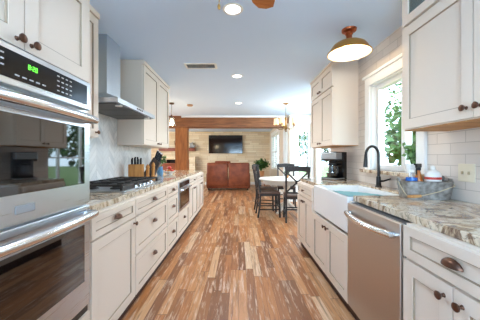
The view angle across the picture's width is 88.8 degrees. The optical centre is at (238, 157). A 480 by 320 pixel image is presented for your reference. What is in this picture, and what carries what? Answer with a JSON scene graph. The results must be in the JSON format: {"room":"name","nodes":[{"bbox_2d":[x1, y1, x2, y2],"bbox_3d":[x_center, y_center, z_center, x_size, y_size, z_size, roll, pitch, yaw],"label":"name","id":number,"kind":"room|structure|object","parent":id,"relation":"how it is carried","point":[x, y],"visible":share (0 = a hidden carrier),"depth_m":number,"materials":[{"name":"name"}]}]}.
{"room":"kitchen","nodes":[
{"label":"kitchen","id":0,"kind":"room"},
{"bbox_2d":[90,113,150,180],"bbox_3d":[-1.535,0.005,0.900,0.150,2.380,6.400,0,0,0],"label":"wall","id":1,"kind":"structure","parent":0,"point":[108,159],"depth_m":2.79,"materials":[{"name":"tile"}]},
{"bbox_2d":[87,4,99,137],"bbox_3d":[-1.282,-0.673,1.673,0.352,1.022,0.654,0,0,0],"label":"upper cabinet","id":2,"kind":"object","parent":1,"relation":"attached to","point":[94,15],"visible":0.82,"depth_m":1.93,"materials":[{"name":"beige paint"}]},
{"bbox_2d":[98,34,154,118],"bbox_3d":[-1.225,-0.818,2.475,0.466,0.733,0.889,0,0,0],"label":"range hood","id":3,"kind":"object","parent":1,"relation":"attached to","point":[110,104],"visible":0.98,"depth_m":2.36,"materials":[{"name":"silver metal"}]},
{"bbox_2d":[117,59,169,147],"bbox_3d":[-1.282,-0.671,3.487,0.352,1.026,1.084,0,0,0],"label":"upper cabinet","id":4,"kind":"object","parent":1,"relation":"attached to","point":[141,86],"visible":1,"depth_m":2.97,"materials":[{"name":"beige paint"}]},
{"bbox_2d":[151,132,269,184],"bbox_3d":[-1.490,0.005,11.075,6.020,2.380,0.150,0,0,0],"label":"wall","id":5,"kind":"structure","parent":0,"point":[256,145],"depth_m":11.00,"materials":[{"name":"brick"}]},
{"bbox_2d":[159,148,195,150],"bbox_3d":[-2.710,-0.375,10.859,1.580,0.140,0.278,0,0,0],"label":"mantel shelf","id":6,"kind":"object","parent":5,"relation":"attached to","point":[160,149],"visible":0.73,"depth_m":10.72,"materials":[{"name":"brown wood"}]},
{"bbox_2d":[209,135,242,152],"bbox_3d":[-0.575,-0.608,10.959,1.510,0.805,0.078,0,0,0],"label":"television","id":7,"kind":"object","parent":5,"relation":"attached to","point":[217,143],"visible":1,"depth_m":10.92,"materials":[{"name":"black"}]},
{"bbox_2d":[122,185,354,319],"bbox_3d":[-1.210,1.245,4.375,6.780,0.100,13.550,0,0,0],"label":"floor","id":8,"kind":"structure","parent":0,"point":[230,263],"depth_m":2.56,"materials":[{"name":"brown wood"}]},
{"bbox_2d":[0,0,89,319],"bbox_3d":[-1.117,0.140,0.927,0.682,2.110,0.825,0,0,0],"label":"tall cabinet","id":9,"kind":"object","parent":8,"relation":"on","point":[55,32],"visible":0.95,"depth_m":1.08,"materials":[{"name":"beige paint"}]},
{"bbox_2d":[0,39,98,319],"bbox_3d":[-1.058,0.205,0.927,0.705,1.209,0.781,0,0,0],"label":"double wall oven","id":10,"kind":"object","parent":9,"relation":"in","point":[45,216],"visible":1,"depth_m":0.97,"materials":[{"name":"grey metal"}]},
{"bbox_2d":[88,199,137,319],"bbox_3d":[-1.117,0.757,1.637,0.682,0.875,0.582,0,0,0],"label":"base cabinet","id":11,"kind":"object","parent":8,"relation":"on","point":[112,232],"visible":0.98,"depth_m":1.59,"materials":[{"name":"beige paint"}]},
{"bbox_2d":[87,170,200,209],"bbox_3d":[-1.330,0.300,3.516,0.940,0.039,4.348,0,0,0],"label":"countertop","id":12,"kind":"structure","parent":11,"relation":"on","point":[98,201],"depth_m":2.03,"materials":[{"name":"stone"}]},
{"bbox_2d":[90,177,160,192],"bbox_3d":[-1.175,0.249,2.440,0.510,0.062,0.910,0,0,0],"label":"gas cooktop","id":13,"kind":"object","parent":12,"relation":"in","point":[116,184],"visible":0.92,"depth_m":2.23,"materials":[{"name":"silver metal"}]},
{"bbox_2d":[128,157,143,176],"bbox_3d":[-1.300,0.134,3.120,0.170,0.294,0.140,0,0,-14],"label":"knife block","id":14,"kind":"object","parent":12,"relation":"on","point":[134,170],"visible":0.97,"depth_m":3.06,"materials":[{"name":"brown wood"}]},
{"bbox_2d":[146,164,149,176],"bbox_3d":[-1.170,0.180,3.160,0.052,0.200,0.052,0,0,0],"label":"pepper mill","id":15,"kind":"object","parent":12,"relation":"on","point":[147,165],"visible":0.73,"depth_m":3.14,"materials":[{"name":"brown wood"}]},
{"bbox_2d":[151,162,154,179],"bbox_3d":[-1.120,0.168,3.220,0.052,0.225,0.052,0,0,0],"label":"pepper mill","id":16,"kind":"object","parent":12,"relation":"on","point":[153,163],"visible":0.86,"depth_m":3.20,"materials":[{"name":"brown wood"}]},
{"bbox_2d":[144,150,162,176],"bbox_3d":[-1.272,0.081,3.626,0.296,0.400,0.120,0,0,-9],"label":"knife block","id":17,"kind":"object","parent":12,"relation":"on","point":[158,156],"visible":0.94,"depth_m":3.58,"materials":[{"name":"brown wood"}]},
{"bbox_2d":[157,156,165,174],"bbox_3d":[-1.279,0.113,3.989,0.230,0.336,0.216,0,0,-44],"label":"flower vase","id":18,"kind":"object","parent":12,"relation":"on","point":[160,169],"visible":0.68,"depth_m":3.96,"materials":[{"name":"blue glass"}]},
{"bbox_2d":[163,171,175,173],"bbox_3d":[-1.200,0.253,4.250,0.240,0.055,0.240,0,0,0],"label":"fruit bowl","id":19,"kind":"object","parent":12,"relation":"on","point":[166,172],"visible":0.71,"depth_m":4.17,"materials":[{"name":"white ceramic"}]},
{"bbox_2d":[129,186,166,308],"bbox_3d":[-1.120,0.757,2.359,0.677,0.875,0.857,0,0,0],"label":"base cabinet","id":20,"kind":"object","parent":8,"relation":"on","point":[150,206],"visible":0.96,"depth_m":2.25,"materials":[{"name":"beige paint"}]},
{"bbox_2d":[162,163,174,169],"bbox_3d":[-2.243,0.685,8.723,0.980,1.020,0.976,0,0,-14],"label":"armchair","id":21,"kind":"object","parent":8,"relation":"on","point":[164,165],"visible":0.05,"depth_m":8.22,"materials":[{"name":"leather"}]},
{"bbox_2d":[162,182,177,262],"bbox_3d":[-1.120,0.757,3.039,0.677,0.875,0.497,0,0,0],"label":"base cabinet","id":22,"kind":"object","parent":8,"relation":"on","point":[172,188],"visible":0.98,"depth_m":3.00,"materials":[{"name":"beige paint"}]},
{"bbox_2d":[161,157,195,169],"bbox_3d":[-2.650,0.570,10.723,1.700,1.250,0.550,0,0,0],"label":"fireplace","id":23,"kind":"object","parent":8,"relation":"on","point":[192,160],"visible":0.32,"depth_m":10.70,"materials":[{"name":"brick"}]},
{"bbox_2d":[174,178,188,245],"bbox_3d":[-1.120,0.757,3.654,0.677,0.875,0.728,0,0,0],"label":"base cabinet","id":24,"kind":"object","parent":8,"relation":"on","point":[183,215],"visible":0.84,"depth_m":3.60,"materials":[{"name":"beige paint"}]},
{"bbox_2d":[177,178,191,211],"bbox_3d":[-1.040,0.533,3.654,0.581,0.400,0.708,0,0,0],"label":"microwave","id":25,"kind":"object","parent":24,"relation":"in","point":[184,186],"visible":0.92,"depth_m":3.55,"materials":[{"name":"grey metal"}]},
{"bbox_2d":[175,127,188,169],"bbox_3d":[-1.620,0.165,7.040,0.330,2.060,0.280,0,0,0],"label":"post","id":26,"kind":"object","parent":8,"relation":"on","point":[181,133],"visible":0.64,"depth_m":6.90,"materials":[{"name":"brown wood"}]},
{"bbox_2d":[186,174,196,229],"bbox_3d":[-1.117,0.757,4.430,0.682,0.875,0.819,0,0,0],"label":"base cabinet","id":27,"kind":"object","parent":8,"relation":"on","point":[193,178],"visible":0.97,"depth_m":4.40,"materials":[{"name":"beige paint"}]},
{"bbox_2d":[195,172,202,216],"bbox_3d":[-1.117,0.757,5.252,0.682,0.875,0.819,0,0,0],"label":"base cabinet","id":28,"kind":"object","parent":8,"relation":"on","point":[200,174],"visible":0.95,"depth_m":5.15,"materials":[{"name":"beige paint"}]},
{"bbox_2d":[206,163,249,189],"bbox_3d":[-0.380,0.685,9.422,1.640,1.020,0.976,0,0,0],"label":"loveseat","id":29,"kind":"object","parent":8,"relation":"on","point":[217,173],"visible":0.99,"depth_m":8.97,"materials":[{"name":"leather"}]},
{"bbox_2d":[207,163,227,186],"bbox_3d":[-0.780,0.615,9.089,0.776,0.880,0.278,0,0,0],"label":"cushion","id":30,"kind":"object","parent":29,"relation":"on","point":[217,173],"depth_m":8.97,"materials":[{"name":"leather"}]},
{"bbox_2d":[215,161,230,163],"bbox_3d":[-0.601,0.235,9.340,0.600,0.240,0.120,0,0,-3],"label":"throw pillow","id":31,"kind":"object","parent":29,"relation":"on","point":[228,162],"visible":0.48,"depth_m":9.29,"materials":[{"name":"brown fabric"}]},
{"bbox_2d":[228,163,249,186],"bbox_3d":[0.020,0.615,9.092,0.776,0.880,0.284,0,0,0],"label":"cushion","id":32,"kind":"object","parent":29,"relation":"on","point":[239,173],"depth_m":8.97,"materials":[{"name":"leather"}]},
{"bbox_2d":[252,164,276,210],"bbox_3d":[0.620,0.671,5.795,0.529,1.053,0.465,0,0,20],"label":"dining chair","id":33,"kind":"object","parent":8,"relation":"on","point":[261,187],"visible":0.62,"depth_m":5.66,"materials":[{"name":"grey wood"}]},
{"bbox_2d":[253,165,280,217],"bbox_3d":[0.578,0.671,5.119,0.529,1.053,0.465,0,0,-2],"label":"dining chair","id":34,"kind":"object","parent":8,"relation":"on","point":[260,192],"visible":1,"depth_m":4.92,"materials":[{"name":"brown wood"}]},
{"bbox_2d":[259,176,306,214],"bbox_3d":[1.060,0.818,5.400,1.220,0.747,1.220,0,0,0],"label":"dining table","id":35,"kind":"object","parent":8,"relation":"on","point":[270,180],"visible":0.59,"depth_m":5.21,"materials":[{"name":"beige wood"}]},
{"bbox_2d":[277,163,295,206],"bbox_3d":[1.206,0.671,6.202,0.465,1.053,0.529,0,0,8],"label":"dining chair","id":36,"kind":"object","parent":8,"relation":"on","point":[285,164],"visible":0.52,"depth_m":6.39,"materials":[{"name":"grey"}]},
{"bbox_2d":[283,166,310,222],"bbox_3d":[1.096,0.671,4.678,0.465,1.053,0.529,0,0,6],"label":"dining chair","id":37,"kind":"object","parent":8,"relation":"on","point":[287,195],"visible":0.63,"depth_m":4.50,"materials":[{"name":"grey wood"}]},
{"bbox_2d":[297,181,316,265],"bbox_3d":[1.117,0.757,3.032,0.682,0.875,0.675,0,0,0],"label":"base cabinet","id":38,"kind":"object","parent":8,"relation":"on","point":[305,198],"visible":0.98,"depth_m":2.96,"materials":[{"name":"beige paint"}]},
{"bbox_2d":[312,201,355,319],"bbox_3d":[1.117,0.757,2.251,0.682,0.875,0.882,0,0,0],"label":"base cabinet","id":39,"kind":"object","parent":8,"relation":"on","point":[329,241],"visible":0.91,"depth_m":2.14,"materials":[{"name":"beige paint"}]},
{"bbox_2d":[344,202,412,319],"bbox_3d":[1.066,0.761,1.510,0.668,0.868,0.587,0,0,0],"label":"dishwasher","id":40,"kind":"object","parent":8,"relation":"on","point":[375,236],"visible":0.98,"depth_m":1.45,"materials":[{"name":"grey metal"}]},
{"bbox_2d":[403,223,479,319],"bbox_3d":[1.117,0.757,0.920,0.682,0.875,0.579,0,0,0],"label":"base cabinet","id":41,"kind":"object","parent":8,"relation":"on","point":[441,272],"visible":1,"depth_m":1.00,"materials":[{"name":"beige paint"}]},
{"bbox_3d":[0.800,0.931,8.750,0.420,0.532,0.420,0,0,0],"label":"plant stand","id":42,"kind":"object","parent":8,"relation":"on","visible":0},
{"bbox_2d":[254,158,270,176],"bbox_3d":[0.829,0.329,8.774,0.541,0.670,0.599,0,0,37],"label":"potted plant","id":43,"kind":"object","parent":42,"relation":"on","point":[263,164],"visible":0.89,"depth_m":8.65,"materials":[{"name":"green plant"}]},
{"bbox_3d":[1.117,0.758,0.329,0.682,0.875,0.597,0,0,0],"label":"base cabinet","id":44,"kind":"object","parent":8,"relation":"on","visible":0},
{"bbox_2d":[300,178,479,246],"bbox_3d":[1.159,0.300,1.720,0.598,0.039,3.380,0,0,0],"label":"countertop","id":45,"kind":"structure","parent":44,"relation":"on","point":[460,220],"depth_m":1.34,"materials":[{"name":"stone"}]},
{"bbox_2d":[321,152,346,179],"bbox_3d":[1.262,0.101,3.229,0.245,0.360,0.235,0,0,-34],"label":"coffee maker","id":46,"kind":"object","parent":45,"relation":"on","point":[337,164],"visible":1,"depth_m":3.18,"materials":[{"name":"black"}]},
{"bbox_2d":[314,185,398,232],"bbox_3d":[1.064,0.430,2.250,0.496,0.274,0.820,0,0,0],"label":"farmhouse sink","id":47,"kind":"object","parent":45,"relation":"in","point":[331,205],"visible":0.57,"depth_m":2.22,"materials":[{"name":"white ceramic"}]},
{"bbox_2d":[334,191,383,196],"bbox_3d":[0.977,0.298,2.001,0.291,0.023,0.310,0,0,0],"label":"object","id":48,"kind":"object","parent":47,"relation":"on","point":[347,193],"visible":0.9,"depth_m":1.97,"materials":[{"name":"teal"}]},
{"bbox_2d":[363,145,390,186],"bbox_3d":[1.344,0.076,2.386,0.236,0.408,0.110,0,0,27],"label":"faucet","id":49,"kind":"object","parent":45,"relation":"on","point":[365,163],"visible":1,"depth_m":2.39,"materials":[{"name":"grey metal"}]},
{"bbox_2d":[396,177,455,199],"bbox_3d":[1.296,0.210,1.706,0.329,0.140,0.222,0,0,14],"label":"caddy","id":50,"kind":"object","parent":45,"relation":"on","point":[423,190],"visible":0.93,"depth_m":1.64,"materials":[{"name":"grey metal"}]},
{"bbox_2d":[406,165,417,180],"bbox_3d":[1.209,0.162,1.716,0.085,0.223,0.070,0,0,-34],"label":"spray bottle","id":51,"kind":"object","parent":50,"relation":"in","point":[411,168],"visible":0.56,"depth_m":1.70,"materials":[{"name":"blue plastic"}]},
{"bbox_2d":[414,164,422,180],"bbox_3d":[1.280,0.157,1.749,0.080,0.233,0.056,0,0,-34],"label":"spray bottle","id":52,"kind":"object","parent":50,"relation":"in","point":[417,166],"visible":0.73,"depth_m":1.74,"materials":[{"name":"orange plastic"}]},
{"bbox_2d":[424,166,441,181],"bbox_3d":[1.350,0.164,1.702,0.099,0.220,0.099,0,0,0],"label":"detergent bottle","id":53,"kind":"object","parent":50,"relation":"in","point":[432,175],"visible":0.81,"depth_m":1.67,"materials":[{"name":"white plastic"}]},
{"bbox_2d":[90,0,401,131],"bbox_3d":[-1.210,-1.235,4.375,6.780,0.100,13.550,0,0,0],"label":"ceiling","id":54,"kind":"structure","parent":0,"point":[278,50],"depth_m":2.51,"materials":[{"name":"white paint"}]},
{"bbox_2d":[169,102,173,122],"bbox_3d":[-1.440,-0.945,5.280,0.164,0.480,0.164,0,0,0],"label":"pendant light","id":55,"kind":"object","parent":54,"relation":"hanging from","point":[171,103],"visible":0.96,"depth_m":5.26,"materials":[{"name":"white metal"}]},
{"bbox_2d":[184,63,216,68],"bbox_3d":[-0.480,-1.179,3.150,0.408,0.011,0.188,0,0,0],"label":"ceiling vent","id":56,"kind":"object","parent":54,"relation":"in","point":[187,65],"visible":1,"depth_m":3.13,"materials":[{"name":"grey metal"}]},
{"bbox_2d":[169,116,287,128],"bbox_3d":[-1.550,-1.025,7.040,5.900,0.320,0.320,0,0,0],"label":"beam","id":57,"kind":"structure","parent":54,"relation":"attached to","point":[191,123],"depth_m":6.88,"materials":[{"name":"brown wood"}]},
{"bbox_2d":[223,3,242,15],"bbox_3d":[-0.045,-1.182,1.950,0.164,0.006,0.164,0,0,0],"label":"recessed light","id":58,"kind":"object","parent":54,"relation":"in","point":[232,9],"visible":1,"depth_m":1.95,"materials":[{"name":"white glass"}]},
{"bbox_2d":[232,74,242,77],"bbox_3d":[-0.020,-1.182,3.540,0.164,0.006,0.164,0,0,0],"label":"recessed light","id":59,"kind":"object","parent":54,"relation":"in","point":[234,75],"visible":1,"depth_m":3.55,"materials":[{"name":"white glass"}]},
{"bbox_2d":[218,0,274,9],"bbox_3d":[0.007,-0.928,0.857,1.205,0.514,1.246,0,0,0],"label":"ceiling fan","id":60,"kind":"object","parent":54,"relation":"hanging from","point":[264,4],"visible":1,"depth_m":1.43,"materials":[{"name":"brown wood"}]},
{"bbox_2d":[274,103,296,131],"bbox_3d":[1.028,-0.875,5.338,0.511,0.620,0.496,0,0,0],"label":"chandelier","id":61,"kind":"object","parent":54,"relation":"hanging from","point":[283,123],"visible":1,"depth_m":5.29,"materials":[{"name":"white glass"}]},
{"bbox_2d":[327,26,372,61],"bbox_3d":[1.020,-1.068,2.260,0.384,0.233,0.384,0,0,0],"label":"light","id":62,"kind":"object","parent":54,"relation":"attached to","point":[351,48],"visible":1,"depth_m":2.26,"materials":[{"name":"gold metal"}]},
{"bbox_2d":[270,117,288,191],"bbox_3d":[1.460,0.005,8.925,0.120,2.380,4.150,0,0,0],"label":"wall","id":63,"kind":"structure","parent":0,"point":[273,172],"depth_m":8.17,"materials":[{"name":"beige paint"}]},
{"bbox_2d":[270,129,279,170],"bbox_3d":[1.433,-0.290,9.375,0.150,1.470,2.070,0,0,0],"label":"window","id":64,"kind":"structure","parent":63,"relation":"in","point":[276,133],"depth_m":9.35,"materials":[{"name":"white paint"}]},
{"bbox_2d":[283,123,288,190],"bbox_3d":[1.433,0.105,7.225,0.150,2.140,0.750,0,0,0],"label":"door","id":65,"kind":"structure","parent":63,"relation":"in","point":[285,134],"depth_m":7.49,"materials":[{"name":"white paint"}]},
{"bbox_2d":[289,115,314,191],"bbox_3d":[1.740,0.005,6.775,0.680,2.380,0.150,0,0,0],"label":"wall","id":66,"kind":"structure","parent":0,"point":[298,117],"depth_m":6.70,"materials":[{"name":"beige paint"}]},
{"bbox_2d":[181,116,288,117],"bbox_3d":[-0.100,-1.160,6.860,3.000,0.050,0.040,0,0,0],"label":"trim","id":67,"kind":"structure","parent":66,"relation":"attached to","point":[181,116],"depth_m":6.84,"materials":[{"name":"white paint"}]},
{"bbox_2d":[294,120,312,191],"bbox_3d":[1.785,-0.005,6.749,0.510,2.040,0.142,0,0,0],"label":"window","id":68,"kind":"structure","parent":66,"relation":"in","point":[299,122],"depth_m":6.69,"materials":[{"name":"white paint"}]},
{"bbox_2d":[315,148,315,177],"bbox_3d":[2.130,0.005,5.300,0.100,2.380,3.100,0,0,0],"label":"wall","id":69,"kind":"structure","parent":0,"point":[315,148],"depth_m":6.62,"materials":[{"name":"beige paint"}]},
{"bbox_2d":[316,148,329,177],"bbox_3d":[2.104,-0.150,5.375,0.132,2.090,2.310,0,0,0],"label":"window","id":70,"kind":"structure","parent":69,"relation":"in","point":[318,150],"depth_m":6.44,"materials":[{"name":"white paint"}]},
{"bbox_2d":[330,26,479,204],"bbox_3d":[1.535,0.005,0.800,0.150,2.380,6.200,0,0,0],"label":"wall","id":71,"kind":"structure","parent":0,"point":[446,150],"depth_m":1.84,"materials":[{"name":"tile"}]},
{"bbox_2d":[310,60,358,147],"bbox_3d":[1.282,-0.668,3.423,0.352,1.032,0.894,0,0,0],"label":"upper cabinet","id":72,"kind":"object","parent":71,"relation":"attached to","point":[335,90],"visible":1,"depth_m":2.98,"materials":[{"name":"beige paint"}]},
{"bbox_2d":[359,53,426,178],"bbox_3d":[1.492,-0.378,2.342,0.205,1.075,0.955,0,0,0],"label":"window","id":73,"kind":"structure","parent":71,"relation":"in","point":[389,74],"depth_m":2.59,"materials":[{"name":"white paint"}]},
{"bbox_2d":[401,142,415,172],"bbox_3d":[1.470,-0.010,2.043,0.181,0.268,0.143,0,0,-21],"label":"potted plant","id":74,"kind":"object","parent":73,"relation":"on","point":[410,153],"visible":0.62,"depth_m":2.04,"materials":[{"name":"green plant"}]},
{"bbox_2d":[402,0,479,130],"bbox_3d":[1.282,-0.685,1.191,0.352,0.998,1.042,0,0,0],"label":"upper cabinet","id":75,"kind":"object","parent":71,"relation":"attached to","point":[441,38],"visible":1,"depth_m":1.41,"materials":[{"name":"beige paint"}]},
{"bbox_2d":[458,164,475,182],"bbox_3d":[1.452,0.095,1.565,0.016,0.116,0.116,0,0,0],"label":"switch plate","id":76,"kind":"object","parent":71,"relation":"attached to","point":[466,172],"visible":1,"depth_m":1.55,"materials":[{"name":"beige plastic"}]},
{"label":"outside","id":77,"kind":"structure","parent":0,"visible":0},
{"bbox_2d":[298,166,328,176],"bbox_3d":[0.000,1.445,5.000,60.000,0.200,70.000,0,0,0],"label":"lawn","id":78,"kind":"structure","parent":77,"point":[324,169],"depth_m":22.73,"materials":[{"name":"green plant"}]},
{"bbox_2d":[298,125,327,176],"bbox_3d":[3.467,-1.254,12.028,3.671,5.209,3.311,0,0,-7],"label":"tree","id":79,"kind":"object","parent":78,"relation":"on","point":[303,137],"visible":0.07,"depth_m":11.54,"materials":[{"name":"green plant"}]},
{"bbox_2d":[304,145,328,160],"bbox_3d":[3.935,-0.892,9.264,2.306,4.487,2.371,0,0,-9],"label":"tree","id":80,"kind":"object","parent":78,"relation":"on","point":[324,149],"visible":0.02,"depth_m":9.53,"materials":[{"name":"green plant"}]},
{"bbox_2d":[385,83,400,157],"bbox_3d":[7.862,-1.095,11.132,3.737,4.890,3.744,0,0,7],"label":"tree","id":81,"kind":"object","parent":78,"relation":"on","point":[397,114],"visible":0.09,"depth_m":11.13,"materials":[{"name":"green plant"}]},
{"bbox_2d":[385,119,415,165],"bbox_3d":[5.131,-0.122,6.784,2.139,2.952,2.026,0,0,33],"label":"tree","id":82,"kind":"object","parent":78,"relation":"on","point":[396,149],"visible":0.12,"depth_m":6.96,"materials":[{"name":"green plant"}]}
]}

